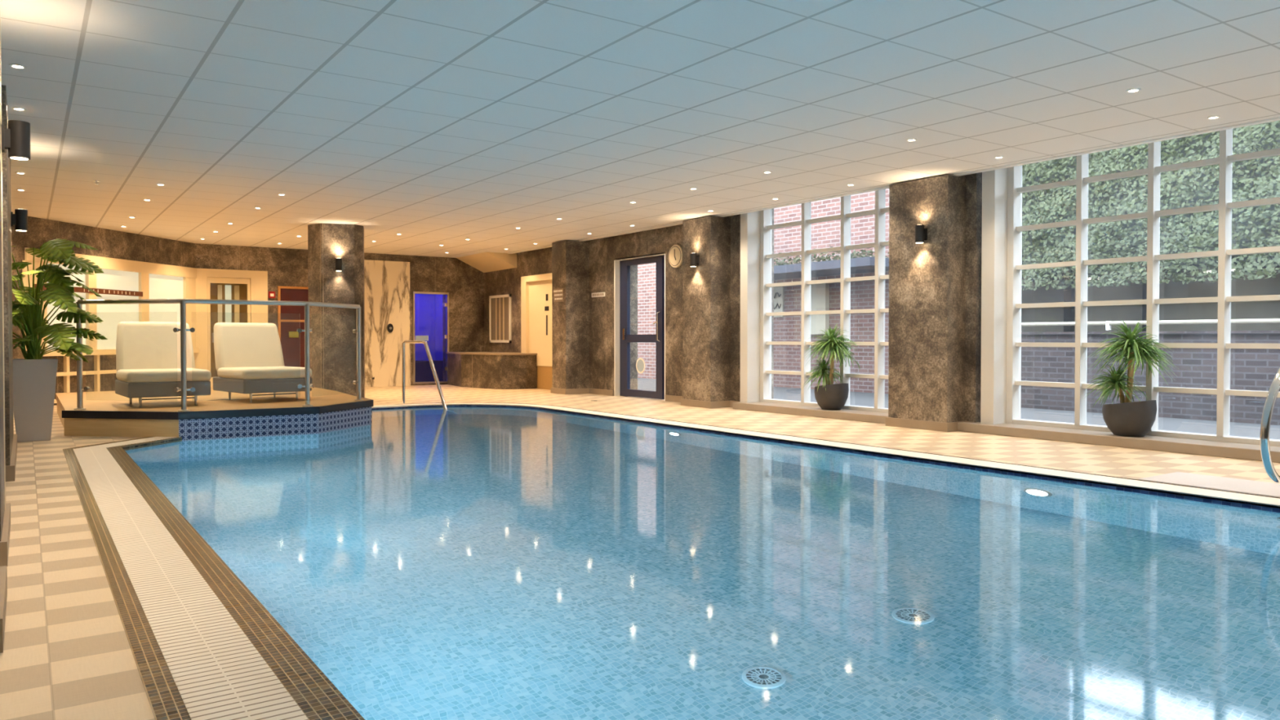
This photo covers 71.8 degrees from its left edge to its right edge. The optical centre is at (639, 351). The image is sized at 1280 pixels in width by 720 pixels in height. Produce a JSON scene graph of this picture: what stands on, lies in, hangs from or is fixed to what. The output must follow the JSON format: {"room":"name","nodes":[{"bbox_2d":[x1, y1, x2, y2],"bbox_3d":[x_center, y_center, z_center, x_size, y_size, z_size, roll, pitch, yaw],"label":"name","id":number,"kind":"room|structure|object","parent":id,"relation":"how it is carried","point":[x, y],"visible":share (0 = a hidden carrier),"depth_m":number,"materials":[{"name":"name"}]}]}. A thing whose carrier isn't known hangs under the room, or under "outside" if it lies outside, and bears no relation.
{"room":"indoor swimming pool","nodes":[
{"label":"indoor swimming pool","id":0,"kind":"room"},
{"bbox_2d":[0,120,4,541],"bbox_3d":[-3.023,-0.408,3.738,0.514,2.544,0.800,-1,1,-35],"label":"wall","id":1,"kind":"structure","parent":0,"point":[2,424],"depth_m":3.96,"materials":[{"name":"brown stone"}]},
{"bbox_2d":[0,502,10,566],"bbox_3d":[-3.074,0.813,3.831,0.555,0.100,1.020,-1,1,-35],"label":"baseboard","id":2,"kind":"structure","parent":1,"relation":"attached to","point":[4,543],"depth_m":3.69,"materials":[{"name":"beige tile"}]},
{"bbox_2d":[1,84,13,466],"bbox_3d":[-4.922,-0.449,6.467,0.515,2.544,2.250,-1,1,-35],"label":"wall","id":3,"kind":"structure","parent":0,"point":[6,194],"depth_m":5.70,"materials":[{"name":"brown stone"}]},
{"bbox_2d":[5,434,17,481],"bbox_3d":[-4.920,0.773,6.487,0.560,0.100,2.290,-1,1,-35],"label":"baseboard","id":4,"kind":"structure","parent":3,"relation":"attached to","point":[10,469],"depth_m":5.83,"materials":[{"name":"beige tile"}]},
{"bbox_2d":[10,208,27,231],"bbox_3d":[-5.238,-1.112,7.462,0.115,0.179,0.090,-1,1,-35],"label":"wall light","id":5,"kind":"object","parent":3,"relation":"attached to","point":[20,219],"visible":0.99,"depth_m":7.43,"materials":[{"name":"black metal"}]},
{"bbox_2d":[11,216,195,404],"bbox_3d":[-8.058,-0.674,12.964,0.250,2.800,4.900,0,1,9],"label":"wall","id":6,"kind":"structure","parent":0,"point":[109,243],"depth_m":12.91,"materials":[{"name":"brown stone"}]},
{"bbox_2d":[22,247,199,403],"bbox_3d":[-7.881,-0.356,13.417,0.140,2.090,3.560,0,1,9],"label":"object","id":7,"kind":"structure","parent":6,"relation":"in","point":[122,279],"depth_m":13.36,"materials":[{"name":"beige paint"}]},
{"bbox_2d":[307,222,364,397],"bbox_3d":[-4.377,-0.543,12.780,0.769,2.543,0.610,0,1,-5],"label":"wall column","id":8,"kind":"structure","parent":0,"point":[333,342],"depth_m":12.54,"materials":[{"name":"brown stone"}]},
{"bbox_2d":[335,257,342,271],"bbox_3d":[-4.248,-1.227,12.463,0.090,0.179,0.115,0,1,-16],"label":"wall light","id":9,"kind":"object","parent":8,"relation":"attached to","point":[338,260],"visible":1,"depth_m":12.41,"materials":[{"name":"black metal"}]},
{"bbox_2d":[195,243,484,385],"bbox_3d":[-5.402,-0.732,16.821,5.640,2.800,0.300,-1,1,-35],"label":"wall","id":10,"kind":"structure","parent":0,"point":[285,267],"depth_m":17.35,"materials":[{"name":"brown stone"}]},
{"bbox_2d":[207,277,250,386],"bbox_3d":[-7.234,-0.313,15.522,0.700,2.000,0.350,-1,1,-35],"label":"door","id":11,"kind":"structure","parent":10,"relation":"in","point":[218,288],"depth_m":15.54,"materials":[{"name":"beige paint"}]},
{"bbox_2d":[193,268,267,369],"bbox_3d":[-7.228,-0.373,15.537,1.230,2.120,0.330,-1,1,-35],"label":"trim","id":12,"kind":"structure","parent":10,"relation":"attached to","point":[259,279],"depth_m":15.23,"materials":[{"name":"beige paint"}]},
{"bbox_2d":[268,291,275,297],"bbox_3d":[-6.557,-1.016,15.746,0.110,0.120,0.038,-1,1,-35],"label":"wall light","id":13,"kind":"object","parent":10,"relation":"attached to","point":[271,294],"visible":1,"depth_m":15.73,"materials":[{"name":"red plastic"}]},
{"bbox_2d":[277,285,308,367],"bbox_3d":[-6.230,-0.251,16.039,0.640,1.860,0.050,-1,1,-35],"label":"door","id":14,"kind":"structure","parent":10,"relation":"in","point":[290,317],"depth_m":16.00,"materials":[{"name":"red wood"}]},
{"bbox_2d":[364,259,410,386],"bbox_3d":[-4.911,-0.539,16.958,1.020,2.410,0.039,-1,1,-35],"label":"marble panel","id":15,"kind":"object","parent":10,"relation":"attached to","point":[386,283],"visible":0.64,"depth_m":16.97,"materials":[{"name":"beige stone"}]},
{"bbox_2d":[386,323,393,332],"bbox_3d":[-4.796,-0.455,16.988,0.117,0.176,0.045,-1,1,-35],"label":"shower control","id":16,"kind":"object","parent":15,"relation":"attached to","point":[389,327],"visible":1,"depth_m":16.98,"materials":[{"name":"metal"}]},
{"bbox_2d":[413,291,448,383],"bbox_3d":[-4.154,-0.278,17.538,0.740,1.810,0.080,-1,1,-35],"label":"door","id":17,"kind":"structure","parent":10,"relation":"in","point":[446,304],"depth_m":17.63,"materials":[{"name":"glass"}]},
{"bbox_2d":[414,293,443,360],"bbox_3d":[-4.624,-0.454,18.281,1.300,2.200,1.200,-1,1,-35],"label":"wall","id":18,"kind":"structure","parent":0,"point":[428,307],"depth_m":19.00,"materials":[{"name":"tile"}]},
{"bbox_2d":[415,360,443,382],"bbox_3d":[-4.812,0.416,18.565,1.240,0.449,0.460,-1,1,-35],"label":"bench","id":19,"kind":"object","parent":18,"relation":"in","point":[424,373],"visible":0.29,"depth_m":18.53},
{"bbox_2d":[551,240,589,389],"bbox_3d":[-1.164,-0.568,14.838,0.449,2.531,0.460,-1,1,-35],"label":"column","id":20,"kind":"structure","parent":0,"point":[570,259],"depth_m":14.66,"materials":[{"name":"brown stone"}]},
{"bbox_2d":[553,288,563,302],"bbox_3d":[-1.359,-0.941,14.709,0.011,0.220,0.320,-1,1,-35],"label":"sign","id":21,"kind":"object","parent":20,"relation":"attached to","point":[557,293],"visible":1,"depth_m":14.69,"materials":[{"name":"white plastic"}]},
{"bbox_2d":[551,387,613,395],"bbox_3d":[-0.964,0.657,14.552,0.470,0.090,1.230,-1,1,-35],"label":"baseboard","id":22,"kind":"structure","parent":20,"relation":"attached to","point":[553,390],"depth_m":14.61,"materials":[{"name":"beige tile"}]},
{"bbox_2d":[0,0,1279,257],"bbox_3d":[-1.216,-1.801,7.778,8.320,0.120,20.200,-1,1,-35],"label":"ceiling","id":23,"kind":"structure","parent":0,"point":[433,123],"depth_m":5.98,"materials":[{"name":"tile"}]},
{"bbox_2d":[8,63,26,69],"bbox_3d":[-3.707,-1.700,5.266,0.088,0.007,0.088,-1,1,-35],"label":"recessed light","id":24,"kind":"object","parent":23,"relation":"in","point":[13,65],"visible":1,"depth_m":5.26,"materials":[{"name":"white paint"}]},
{"bbox_2d":[11,106,26,111],"bbox_3d":[-4.386,-1.714,6.243,0.088,0.007,0.088,-1,1,-35],"label":"recessed light","id":25,"kind":"object","parent":23,"relation":"in","point":[19,108],"visible":1,"depth_m":6.24,"materials":[{"name":"white paint"}]},
{"bbox_2d":[906,138,917,141],"bbox_3d":[2.219,-1.729,7.221,0.088,0.007,0.088,-1,1,-35],"label":"recessed light","id":26,"kind":"object","parent":23,"relation":"in","point":[908,140],"visible":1,"depth_m":7.21,"materials":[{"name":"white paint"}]},
{"bbox_2d":[993,155,1004,158],"bbox_3d":[3.212,-1.739,7.912,0.088,0.007,0.088,-1,1,-35],"label":"recessed light","id":27,"kind":"object","parent":23,"relation":"in","point":[997,157],"visible":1,"depth_m":7.89,"materials":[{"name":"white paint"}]},
{"bbox_2d":[1125,88,1141,93],"bbox_3d":[3.224,-1.707,5.776,0.088,0.007,0.088,-1,1,-35],"label":"recessed light","id":28,"kind":"object","parent":23,"relation":"in","point":[1132,90],"visible":1,"depth_m":5.77,"materials":[{"name":"white paint"}]},
{"bbox_2d":[1206,115,1220,119],"bbox_3d":[4.206,-1.718,6.484,0.088,0.007,0.088,-1,1,-35],"label":"recessed light","id":29,"kind":"object","parent":23,"relation":"in","point":[1211,117],"visible":1,"depth_m":6.48,"materials":[{"name":"white paint"}]},
{"bbox_2d":[0,384,1279,719],"bbox_3d":[-0.957,0.800,7.997,8.950,0.001,20.200,-1,1,-35],"label":"floor","id":30,"kind":"structure","parent":0,"point":[67,655],"depth_m":4.60,"materials":[{"name":"tile"}]},
{"bbox_2d":[13,358,57,442],"bbox_3d":[-5.503,0.432,8.020,0.369,0.735,0.369,-1,1,-35],"label":"planter","id":31,"kind":"object","parent":30,"relation":"on","point":[34,380],"visible":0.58,"depth_m":7.90,"materials":[{"name":"ceramic"}]},
{"bbox_2d":[11,238,107,362],"bbox_3d":[-5.430,-0.443,8.127,0.901,1.175,1.222,-1,1,-35],"label":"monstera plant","id":32,"kind":"object","parent":31,"relation":"in","point":[28,312],"visible":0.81,"depth_m":7.98,"materials":[{"name":"green plant"}]},
{"bbox_2d":[75,436,177,448],"bbox_3d":[-4.484,0.800,7.760,0.212,0.008,0.974,0,1,11],"label":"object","id":33,"kind":"object","parent":30,"relation":"on","point":[153,438],"visible":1,"depth_m":7.73,"materials":[{"name":"beige tile"}]},
{"bbox_2d":[62,436,191,719],"bbox_3d":[-1.409,0.870,3.150,0.770,0.006,11.960,-1,1,-35],"label":"tile border","id":34,"kind":"object","parent":30,"relation":"on","point":[166,702],"visible":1,"depth_m":2.90,"materials":[{"name":"brown tile"}]},
{"bbox_2d":[73,447,308,719],"bbox_3d":[-1.374,0.875,2.749,0.230,0.008,11.260,-1,1,-35],"label":"overflow grating","id":35,"kind":"object","parent":30,"relation":"on","point":[217,673],"visible":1,"depth_m":2.87,"materials":[{"name":"white plastic"}]},
{"bbox_2d":[55,386,373,440],"bbox_3d":[-4.987,0.675,10.347,3.060,0.300,4.536,-1,1,-35],"label":"raised platform","id":36,"kind":"object","parent":30,"relation":"on","point":[223,417],"visible":0.91,"depth_m":8.64,"materials":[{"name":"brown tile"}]},
{"bbox_2d":[115,321,211,407],"bbox_3d":[-4.978,0.112,9.194,0.760,0.860,0.995,-1,1,-38],"label":"lounge chair","id":37,"kind":"object","parent":36,"relation":"on","point":[148,353],"visible":0.92,"depth_m":9.22,"materials":[{"name":"beige fabric"}]},
{"bbox_2d":[115,368,211,382],"bbox_3d":[-4.908,0.241,9.106,0.760,0.115,0.770,-1,1,-38],"label":"seat cushion","id":38,"kind":"object","parent":37,"relation":"on","point":[122,375],"depth_m":8.83,"materials":[{"name":"beige fabric"}]},
{"bbox_2d":[74,298,364,411],"bbox_3d":[-4.064,0.022,8.800,2.702,1.052,0.797,0,1,-29],"label":"glass balustrade","id":39,"kind":"object","parent":36,"relation":"on","point":[183,302],"visible":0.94,"depth_m":8.46,"materials":[{"name":"metal"}]},
{"bbox_2d":[213,322,311,402],"bbox_3d":[-4.229,0.102,9.852,0.760,0.860,0.995,-1,1,-45],"label":"lounge chair","id":40,"kind":"object","parent":36,"relation":"on","point":[249,357],"visible":0.98,"depth_m":9.83,"materials":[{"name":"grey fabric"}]},
{"bbox_2d":[217,366,311,379],"bbox_3d":[-4.149,0.231,9.774,0.760,0.115,0.770,-1,1,-45],"label":"seat cushion","id":41,"kind":"object","parent":40,"relation":"on","point":[223,372],"depth_m":9.52,"materials":[{"name":"beige fabric"}]},
{"bbox_2d":[106,436,364,719],"bbox_3d":[-1.165,0.899,3.211,0.640,0.066,11.780,-1,1,-35],"label":"tiles","id":42,"kind":"object","parent":30,"relation":"on","point":[316,695],"visible":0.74,"depth_m":2.91,"materials":[{"name":"brown tile"}]},
{"bbox_2d":[445,351,537,389],"bbox_3d":[-2.935,0.341,16.933,0.979,0.650,2.359,-1,1,-35],"label":"counter","id":43,"kind":"object","parent":30,"relation":"on","point":[482,370],"visible":1,"depth_m":16.22,"materials":[{"name":"brown stone"}]},
{"bbox_2d":[371,403,1279,508],"bbox_3d":[0.981,0.823,6.647,2.570,0.018,14.170,-1,1,-35],"label":"pool coping","id":44,"kind":"object","parent":30,"relation":"on","point":[1199,492],"visible":0.96,"depth_m":6.63,"materials":[{"name":"tile"}]},
{"bbox_2d":[402,335,447,409],"bbox_3d":[-2.835,0.515,12.002,1.068,1.470,0.126,1,1,31],"label":"pool handrail","id":45,"kind":"object","parent":44,"relation":"attached to","point":[419,339],"visible":0.84,"depth_m":12.05,"materials":[{"name":"metal"}]},
{"bbox_2d":[373,402,1279,498],"bbox_3d":[1.783,0.804,7.464,14.426,0.008,2.287,1,1,45],"label":"joint","id":46,"kind":"object","parent":44,"relation":"on","point":[446,402],"visible":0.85,"depth_m":6.97,"materials":[{"name":"brown tile"}]},
{"bbox_2d":[1137,471,1279,497],"bbox_3d":[3.895,0.836,5.252,0.540,0.010,1.550,-1,1,-35],"label":"floor mat","id":47,"kind":"object","parent":30,"relation":"on","point":[1243,486],"visible":1,"depth_m":5.58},
{"bbox_2d":[1259,368,1279,484],"bbox_3d":[3.790,0.599,4.706,0.954,1.245,0.522,-1,1,-35],"label":"pool ladder","id":48,"kind":"object","parent":30,"relation":"on","point":[1273,390],"visible":1,"depth_m":4.65,"materials":[{"name":"metal"}]},
{"bbox_2d":[682,215,730,401],"bbox_3d":[0.897,-0.525,11.973,0.339,2.531,0.600,-1,1,-35],"label":"column","id":49,"kind":"structure","parent":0,"point":[706,286],"depth_m":11.78,"materials":[{"name":"brown stone"}]},
{"bbox_2d":[689,253,699,266],"bbox_3d":[0.723,-1.227,11.816,0.115,0.179,0.090,-1,1,-35],"label":"wall light","id":50,"kind":"object","parent":49,"relation":"attached to","point":[694,259],"visible":1,"depth_m":11.78,"materials":[{"name":"black metal"}]},
{"bbox_2d":[665,395,738,408],"bbox_3d":[0.747,0.692,12.191,0.360,0.090,1.780,-1,1,-35],"label":"baseboard","id":51,"kind":"structure","parent":49,"relation":"attached to","point":[704,404],"depth_m":11.81,"materials":[{"name":"beige tile"}]},
{"bbox_2d":[507,116,1279,253],"bbox_3d":[2.178,-1.920,10.138,0.070,0.312,20.200,-1,1,-35],"label":"trim","id":52,"kind":"structure","parent":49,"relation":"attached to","point":[1269,120],"depth_m":8.14,"materials":[{"name":"white paint"}]},
{"bbox_2d":[484,172,982,422],"bbox_3d":[2.490,-0.636,10.375,0.450,2.800,20.200,-1,1,-35],"label":"wall","id":53,"kind":"structure","parent":0,"point":[603,251],"depth_m":13.03,"materials":[{"name":"brown stone"}]},
{"bbox_2d":[457,252,516,272],"bbox_3d":[-3.040,-1.748,17.360,0.630,0.274,1.490,-1,1,-35],"label":"ceiling soffit","id":54,"kind":"object","parent":53,"relation":"attached to","point":[485,262],"depth_m":17.15,"materials":[{"name":"beige paint"}]},
{"bbox_2d":[488,293,511,342],"bbox_3d":[-2.771,-0.653,17.514,0.029,0.940,0.930,-1,1,-35],"label":"air vent","id":55,"kind":"object","parent":53,"relation":"in","point":[500,306],"visible":1,"depth_m":17.50,"materials":[{"name":"white metal"}]},
{"bbox_2d":[520,272,552,390],"bbox_3d":[-1.685,-0.359,15.905,0.089,2.080,1.800,-1,1,-35],"label":"door","id":56,"kind":"structure","parent":53,"relation":"in","point":[535,290],"depth_m":16.16,"materials":[{"name":"beige paint"}]},
{"bbox_2d":[591,292,604,297],"bbox_3d":[-0.687,-0.938,14.531,0.012,0.070,0.400,-1,1,-35],"label":"name sign","id":57,"kind":"object","parent":53,"relation":"attached to","point":[598,294],"visible":1,"depth_m":14.51,"materials":[{"name":"white paint"}]},
{"bbox_2d":[613,252,665,400],"bbox_3d":[0.146,-0.381,13.700,0.404,2.190,1.375,-1,1,-35],"label":"trim","id":58,"kind":"structure","parent":53,"relation":"attached to","point":[616,263],"depth_m":14.14,"materials":[{"name":"white paint"}]},
{"bbox_2d":[619,254,664,399],"bbox_3d":[0.048,-0.369,13.632,0.163,2.170,1.330,-1,1,-35],"label":"door","id":59,"kind":"structure","parent":53,"relation":"in","point":[625,338],"depth_m":13.75,"materials":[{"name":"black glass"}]},
{"bbox_2d":[668,244,682,267],"bbox_3d":[0.514,-1.382,12.765,0.050,0.330,0.330,-1,1,-35],"label":"wall clock","id":60,"kind":"object","parent":53,"relation":"attached to","point":[675,255],"visible":0.95,"depth_m":12.74,"materials":[{"name":"beige paint"}]},
{"bbox_2d":[733,401,888,423],"bbox_3d":[2.195,0.718,10.653,0.560,0.085,2.640,-1,1,-35],"label":"trim","id":61,"kind":"structure","parent":53,"relation":"attached to","point":[806,411],"depth_m":10.42,"materials":[{"name":"tile"}]},
{"bbox_2d":[813,382,848,409],"bbox_3d":[2.253,0.520,10.410,0.373,0.315,0.424,-1,1,-35],"label":"plant pot","id":62,"kind":"object","parent":61,"relation":"on","point":[835,397],"visible":1,"depth_m":10.26,"materials":[{"name":"ceramic"}]},
{"bbox_2d":[804,323,860,391],"bbox_3d":[2.161,0.067,10.348,0.503,0.811,0.739,-1,1,-35],"label":"yucca plant","id":63,"kind":"object","parent":62,"relation":"on","point":[832,345],"visible":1,"depth_m":10.35,"materials":[{"name":"green plant"}]},
{"bbox_2d":[740,189,888,413],"bbox_3d":[2.230,-0.682,10.638,0.415,2.715,2.610,-1,1,-35],"label":"window","id":64,"kind":"structure","parent":53,"relation":"in","point":[756,227],"depth_m":11.04,"materials":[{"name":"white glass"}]},
{"bbox_2d":[957,422,1279,462],"bbox_3d":[4.269,0.762,7.674,0.560,0.085,3.100,-1,1,-35],"label":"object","id":65,"kind":"structure","parent":53,"relation":"attached to","point":[1185,446],"depth_m":7.47,"materials":[{"name":"tile"}]},
{"bbox_2d":[1102,400,1156,436],"bbox_3d":[4.206,0.562,7.603,0.373,0.315,0.424,-1,1,-35],"label":"plant pot","id":66,"kind":"object","parent":65,"relation":"on","point":[1133,419],"visible":1,"depth_m":7.46,"materials":[{"name":"ceramic"}]},
{"bbox_2d":[1084,320,1176,406],"bbox_3d":[4.129,0.118,7.536,0.485,0.793,0.753,-1,1,-35],"label":"yucca plant","id":67,"kind":"object","parent":66,"relation":"on","point":[1131,347],"visible":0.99,"depth_m":7.55,"materials":[{"name":"green plant"}]},
{"bbox_2d":[980,128,1279,446],"bbox_3d":[4.318,-0.637,7.638,0.415,2.715,2.800,-1,1,-35],"label":"window","id":68,"kind":"structure","parent":53,"relation":"in","point":[1002,266],"depth_m":8.12,"materials":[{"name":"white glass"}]},
{"bbox_2d":[888,174,965,422],"bbox_3d":[2.940,-0.482,9.082,0.289,2.531,0.720,-1,1,-35],"label":"column","id":69,"kind":"structure","parent":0,"point":[927,279],"depth_m":8.89,"materials":[{"name":"brown stone"}]},
{"bbox_2d":[915,224,927,243],"bbox_3d":[2.820,-1.183,8.890,0.115,0.179,0.090,-1,1,-35],"label":"wall light","id":70,"kind":"object","parent":69,"relation":"attached to","point":[921,233],"visible":1,"depth_m":8.85,"materials":[{"name":"black metal"}]},
{"bbox_2d":[885,417,964,431],"bbox_3d":[2.932,0.739,9.095,0.310,0.090,0.760,-1,1,-35],"label":"baseboard","id":71,"kind":"structure","parent":69,"relation":"attached to","point":[894,422],"depth_m":8.93,"materials":[{"name":"beige tile"}]},
{"bbox_3d":[-0.143,1.447,5.734,4.990,1.075,13.940,-1,1,-35],"label":"basin","id":72,"kind":"object","parent":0,"visible":0},
{"bbox_2d":[124,406,1279,719],"bbox_3d":[-0.143,0.862,5.725,4.990,0.001,13.940,-1,1,-35],"label":"pool water","id":73,"kind":"object","parent":72,"relation":"in","point":[453,562],"visible":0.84,"depth_m":3.51,"materials":[{"name":"blue liquid"}]},
{"bbox_2d":[371,404,1279,511],"bbox_3d":[-0.143,0.872,5.725,4.990,0.075,13.940,-1,1,-35],"label":"tile band","id":74,"kind":"object","parent":72,"relation":"attached to","point":[966,466],"visible":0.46,"depth_m":6.62,"materials":[{"name":"blue tile"}]},
{"bbox_3d":[-2.347,-0.392,2.686,0.423,2.544,0.700,-1,1,-35],"label":"wall","id":75,"kind":"structure","parent":0,"visible":0},
{"bbox_2d":[0,565,7,653],"bbox_3d":[-2.307,0.829,2.732,0.560,0.100,0.740,-1,1,-35],"label":"baseboard","id":76,"kind":"structure","parent":75,"relation":"attached to","point":[3,575],"depth_m":2.81,"materials":[{"name":"beige tile"}]},
{"bbox_3d":[-4.487,-0.563,5.520,0.450,2.800,20.200,-1,1,-35],"label":"wall","id":77,"kind":"structure","parent":0,"visible":0},
{"bbox_2d":[0,7,5,508],"bbox_3d":[-3.311,-0.414,4.135,0.536,2.544,0.180,-1,1,-35],"label":"trim","id":78,"kind":"structure","parent":77,"relation":"attached to","point":[0,7],"depth_m":4.24,"materials":[{"name":"beige paint"}]},
{"bbox_2d":[0,120,30,159],"bbox_3d":[-3.049,-1.035,4.320,0.115,0.179,0.090,-1,1,-35],"label":"wall light","id":79,"kind":"object","parent":77,"relation":"attached to","point":[15,139],"visible":0.98,"depth_m":4.29,"materials":[{"name":"black metal"}]},
{"label":"outside","id":80,"kind":"structure","parent":0,"visible":0},
{"bbox_2d":[1021,120,1279,291],"bbox_3d":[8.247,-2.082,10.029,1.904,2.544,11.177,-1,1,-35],"label":"ivy hedge","id":81,"kind":"object","parent":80,"point":[1266,184],"visible":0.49,"depth_m":11.73,"materials":[{"name":"green plant"}]},
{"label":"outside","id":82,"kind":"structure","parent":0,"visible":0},
{"bbox_2d":[637,377,1279,439],"bbox_3d":[8.251,0.721,21.594,21.800,0.150,54.000,-1,1,-35],"label":"yard","id":83,"kind":"structure","parent":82,"point":[856,398],"depth_m":10.63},
{"bbox_2d":[637,188,888,394],"bbox_3d":[0.052,-3.386,23.685,4.800,8.100,21.100,-1,1,-35],"label":"brick building","id":84,"kind":"structure","parent":83,"relation":"on","point":[824,296],"depth_m":16.66,"materials":[{"name":"brick"}]},
{"bbox_2d":[773,238,888,266],"bbox_3d":[2.516,-1.751,16.842,1.087,0.400,5.478,-1,1,-35],"label":"weeds","id":85,"kind":"object","parent":84,"relation":"on","point":[864,252],"visible":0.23,"depth_m":15.46,"materials":[{"name":"green plant"}]},
{"bbox_2d":[1021,330,1279,425],"bbox_3d":[9.876,0.372,6.210,0.400,1.110,18.900,-1,1,-35],"label":"wall","id":86,"kind":"structure","parent":83,"relation":"on","point":[1251,369],"depth_m":10.74,"materials":[{"name":"brick"}]},
{"bbox_2d":[1021,318,1279,329],"bbox_3d":[9.876,-0.263,6.200,0.060,0.120,18.700,-1,1,-35],"label":"coping","id":87,"kind":"object","parent":86,"relation":"on","point":[1108,323],"visible":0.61,"depth_m":11.02,"materials":[{"name":"metal"}]},
{"bbox_2d":[1021,266,1279,332],"bbox_3d":[11.805,-0.243,7.543,2.000,2.300,18.900,-1,1,-35],"label":"outbuilding","id":88,"kind":"structure","parent":83,"relation":"on","point":[1240,286],"depth_m":12.84,"materials":[{"name":"concrete"}]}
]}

